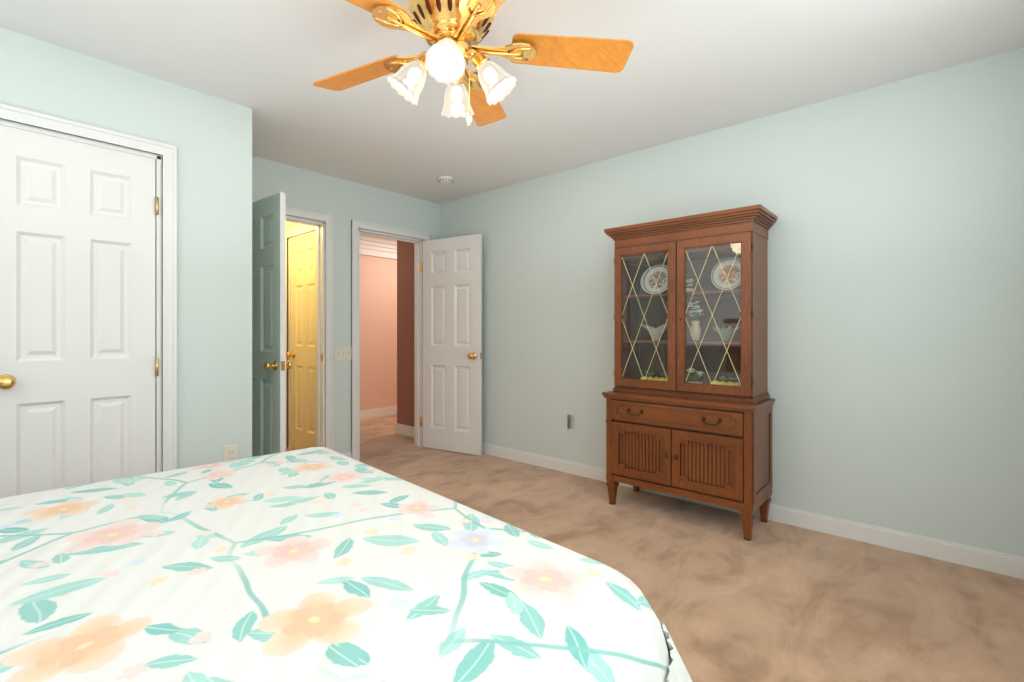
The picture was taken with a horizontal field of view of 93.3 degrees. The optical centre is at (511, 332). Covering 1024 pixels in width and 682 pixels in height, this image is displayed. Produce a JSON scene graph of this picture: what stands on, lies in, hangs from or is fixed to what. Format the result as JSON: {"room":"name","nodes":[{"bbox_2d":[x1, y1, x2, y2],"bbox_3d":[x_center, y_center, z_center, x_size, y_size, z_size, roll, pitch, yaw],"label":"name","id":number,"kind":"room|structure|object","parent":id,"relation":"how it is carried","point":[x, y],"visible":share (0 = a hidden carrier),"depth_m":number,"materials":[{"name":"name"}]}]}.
{"room":"bedroom","nodes":[
{"label":"bedroom","id":0,"kind":"room"},
{"bbox_2d":[0,27,251,471],"bbox_3d":[-2.297,-0.090,2.052,0.120,2.440,2.200,0,0,41],"label":"wall","id":1,"kind":"structure","parent":0,"point":[209,137],"depth_m":2.62,"materials":[{"name":"paint"}]},
{"bbox_2d":[0,125,154,497],"bbox_3d":[-2.028,0.114,2.260,0.104,2.017,0.601,0,0,41],"label":"closet door","id":2,"kind":"structure","parent":1,"relation":"in","point":[77,313],"depth_m":2.26,"materials":[{"name":"white wood"}]},
{"bbox_2d":[0,104,176,472],"bbox_3d":[-2.068,0.077,2.297,0.139,2.106,0.772,0,0,41],"label":"door frame","id":3,"kind":"structure","parent":1,"relation":"attached to","point":[167,153],"depth_m":2.50,"materials":[{"name":"white wood"}]},
{"bbox_2d":[224,444,237,461],"bbox_3d":[-1.597,0.700,2.748,0.009,0.114,0.070,0,0,41],"label":"electrical outlet","id":4,"kind":"object","parent":1,"relation":"attached to","point":[230,452],"visible":0.77,"depth_m":2.75,"materials":[{"name":"white plastic"}]},
{"bbox_2d":[286,222,315,446],"bbox_3d":[-2.186,-0.090,4.824,1.780,2.440,0.225,0,0,41],"label":"wall","id":5,"kind":"structure","parent":0,"point":[290,226],"depth_m":4.61,"materials":[{"name":"paint"}]},
{"bbox_2d":[286,233,315,449],"bbox_3d":[-1.944,0.114,4.494,0.581,2.017,0.104,0,0,41],"label":"door","id":6,"kind":"structure","parent":5,"relation":"in","point":[302,354],"depth_m":4.52,"materials":[{"name":"wood"}]},
{"bbox_2d":[252,156,439,453],"bbox_3d":[-1.515,-0.090,4.149,0.120,2.440,2.220,0,0,41],"label":"wall","id":7,"kind":"structure","parent":0,"point":[343,202],"depth_m":4.13,"materials":[{"name":"paint"}]},
{"bbox_2d":[252,192,291,456],"bbox_3d":[-1.718,0.114,3.303,0.651,2.017,0.173,0,0,39],"label":"door","id":8,"kind":"structure","parent":7,"relation":"in","point":[270,364],"depth_m":3.19,"materials":[{"name":"white wood"}]},
{"bbox_2d":[252,200,332,449],"bbox_3d":[-1.830,0.077,3.793,0.158,2.106,0.822,0,0,41],"label":"door frame","id":9,"kind":"structure","parent":7,"relation":"attached to","point":[311,225],"depth_m":4.03,"materials":[{"name":"white wood"}]},
{"bbox_2d":[334,347,351,360],"bbox_3d":[-1.441,0.185,4.130,0.016,0.114,0.164,0,0,41],"label":"switch plate","id":10,"kind":"object","parent":7,"relation":"attached to","point":[342,353],"visible":1,"depth_m":4.13,"materials":[{"name":"white plastic"}]},
{"bbox_2d":[351,219,429,460],"bbox_3d":[-1.160,0.077,4.553,0.158,2.106,0.847,0,0,41],"label":"door frame","id":11,"kind":"structure","parent":7,"relation":"attached to","point":[355,224],"depth_m":4.41,"materials":[{"name":"white wood"}]},
{"bbox_2d":[423,234,481,455],"bbox_3d":[-0.574,0.114,4.585,0.676,2.017,0.173,0,0,30],"label":"hall door","id":12,"kind":"structure","parent":7,"relation":"in","point":[452,343],"depth_m":4.55,"materials":[{"name":"white wood"}]},
{"bbox_2d":[360,254,395,410],"bbox_3d":[-1.713,-0.090,6.646,0.120,2.440,3.135,0,0,41],"label":"wall","id":13,"kind":"structure","parent":0,"point":[386,332],"depth_m":6.46,"materials":[{"name":"pink paint"}]},
{"bbox_2d":[360,234,396,419],"bbox_3d":[-1.653,-0.090,6.530,0.125,2.440,3.030,0,0,41],"label":"trim","id":14,"kind":"structure","parent":13,"relation":"attached to","point":[377,246],"depth_m":6.43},
{"bbox_2d":[0,0,1023,203],"bbox_3d":[-0.581,-1.335,3.325,6.270,0.050,6.620,0,0,41],"label":"ceiling","id":15,"kind":"structure","parent":0,"point":[694,67],"depth_m":2.37,"materials":[{"name":"white paint"}]},
{"bbox_2d":[438,176,453,183],"bbox_3d":[-0.563,-1.291,4.109,0.136,0.038,0.136,0,0,41],"label":"smoke detector","id":16,"kind":"object","parent":15,"relation":"attached to","point":[445,179],"visible":0.98,"depth_m":4.07,"materials":[{"name":"white plastic"}]},
{"bbox_2d":[313,0,633,125],"bbox_3d":[-0.249,-1.019,1.733,1.292,0.582,1.264,0,0,41],"label":"ceiling fan","id":17,"kind":"object","parent":15,"relation":"hanging from","point":[453,33],"visible":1,"depth_m":1.74,"materials":[{"name":"brown wood"}]},
{"bbox_2d":[286,414,1023,681],"bbox_3d":[-0.581,1.155,3.325,6.270,0.050,6.620,0,0,41],"label":"floor","id":18,"kind":"structure","parent":0,"point":[772,601],"depth_m":2.18,"materials":[{"name":"beige carpet"}]},
{"bbox_2d":[0,447,692,681],"bbox_3d":[-0.936,0.818,0.988,2.118,0.613,2.011,0,0,-44],"label":"bed","id":19,"kind":"object","parent":18,"relation":"on","point":[318,564],"visible":1,"depth_m":0.97,"materials":[{"name":"white fabric"}]},
{"bbox_2d":[602,204,777,540],"bbox_3d":[1.077,0.221,3.029,0.958,1.818,0.427,0,0,41],"label":"tall cabinet","id":20,"kind":"object","parent":18,"relation":"on","point":[677,433],"visible":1,"depth_m":2.91,"materials":[{"name":"brown wood"}]},
{"bbox_2d":[640,324,667,339],"bbox_3d":[0.955,-0.003,3.208,0.216,0.111,0.106,0,0,41],"label":"glass bowl","id":21,"kind":"object","parent":20,"relation":"in","point":[653,332],"depth_m":3.18,"materials":[{"name":"glass"}]},
{"bbox_2d":[640,264,667,293],"bbox_3d":[1.000,-0.340,3.274,0.235,0.216,0.101,0,-16,41],"label":"plate","id":22,"kind":"object","parent":20,"relation":"in","point":[647,284],"depth_m":3.26,"materials":[{"name":"white ceramic"}]},
{"bbox_2d":[641,371,667,380],"bbox_3d":[0.956,0.298,3.186,0.076,0.081,0.238,0,0,-40],"label":"lemons","id":23,"kind":"object","parent":20,"relation":"in","point":[655,378],"depth_m":3.19,"materials":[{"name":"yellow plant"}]},
{"bbox_2d":[686,279,694,291],"bbox_3d":[1.120,-0.296,3.076,0.102,0.097,0.088,0,0,41],"label":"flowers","id":24,"kind":"object","parent":20,"relation":"in","point":[688,285],"depth_m":3.06,"materials":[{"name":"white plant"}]},
{"bbox_2d":[687,368,704,383],"bbox_3d":[1.151,0.281,3.036,0.116,0.115,0.090,0,0,41],"label":"bouquet","id":25,"kind":"object","parent":20,"relation":"in","point":[696,377],"depth_m":3.03,"materials":[{"name":"green plant"}]},
{"bbox_2d":[688,301,703,340],"bbox_3d":[1.149,-0.071,3.017,0.098,0.247,0.099,0,0,41],"label":"bouquet","id":26,"kind":"object","parent":20,"relation":"in","point":[695,325],"depth_m":3.00,"materials":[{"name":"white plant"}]},
{"bbox_2d":[710,376,739,385],"bbox_3d":[1.300,0.301,2.893,0.223,0.075,0.103,0,0,41],"label":"lemons","id":27,"kind":"object","parent":20,"relation":"in","point":[725,383],"depth_m":2.89,"materials":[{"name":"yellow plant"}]},
{"bbox_2d":[711,257,740,289],"bbox_3d":[1.345,-0.340,2.970,0.210,0.216,0.101,0,-16,41],"label":"plate","id":28,"kind":"object","parent":20,"relation":"in","point":[715,271],"depth_m":2.95,"materials":[{"name":"white ceramic"}]},
{"bbox_2d":[713,326,740,340],"bbox_3d":[1.293,0.007,2.910,0.165,0.091,0.146,0,0,41],"label":"glass bowl","id":29,"kind":"object","parent":20,"relation":"in","point":[724,334],"depth_m":2.88,"materials":[{"name":"glass"}]},
{"bbox_2d":[396,47,1023,557],"bbox_3d":[0.646,-0.090,3.803,5.060,2.440,0.121,0,0,41],"label":"wall","id":30,"kind":"structure","parent":0,"point":[896,309],"depth_m":2.67,"materials":[{"name":"paint"}]},
{"bbox_2d":[395,423,413,436],"bbox_3d":[-1.058,1.075,5.237,0.634,0.110,0.044,0,0,41],"label":"trim","id":31,"kind":"structure","parent":30,"relation":"attached to","point":[402,429],"depth_m":5.32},
{"bbox_2d":[567,415,573,428],"bbox_3d":[0.475,0.720,3.880,0.070,0.114,0.009,0,0,41],"label":"electrical outlet","id":32,"kind":"object","parent":30,"relation":"attached to","point":[571,421],"visible":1,"depth_m":3.87,"materials":[{"name":"white"}]},
{"bbox_2d":[482,443,1023,578],"bbox_3d":[0.815,1.083,3.548,4.170,0.095,0.040,0,0,41],"label":"baseboard","id":33,"kind":"structure","parent":30,"relation":"attached to","point":[989,560],"depth_m":2.63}
]}

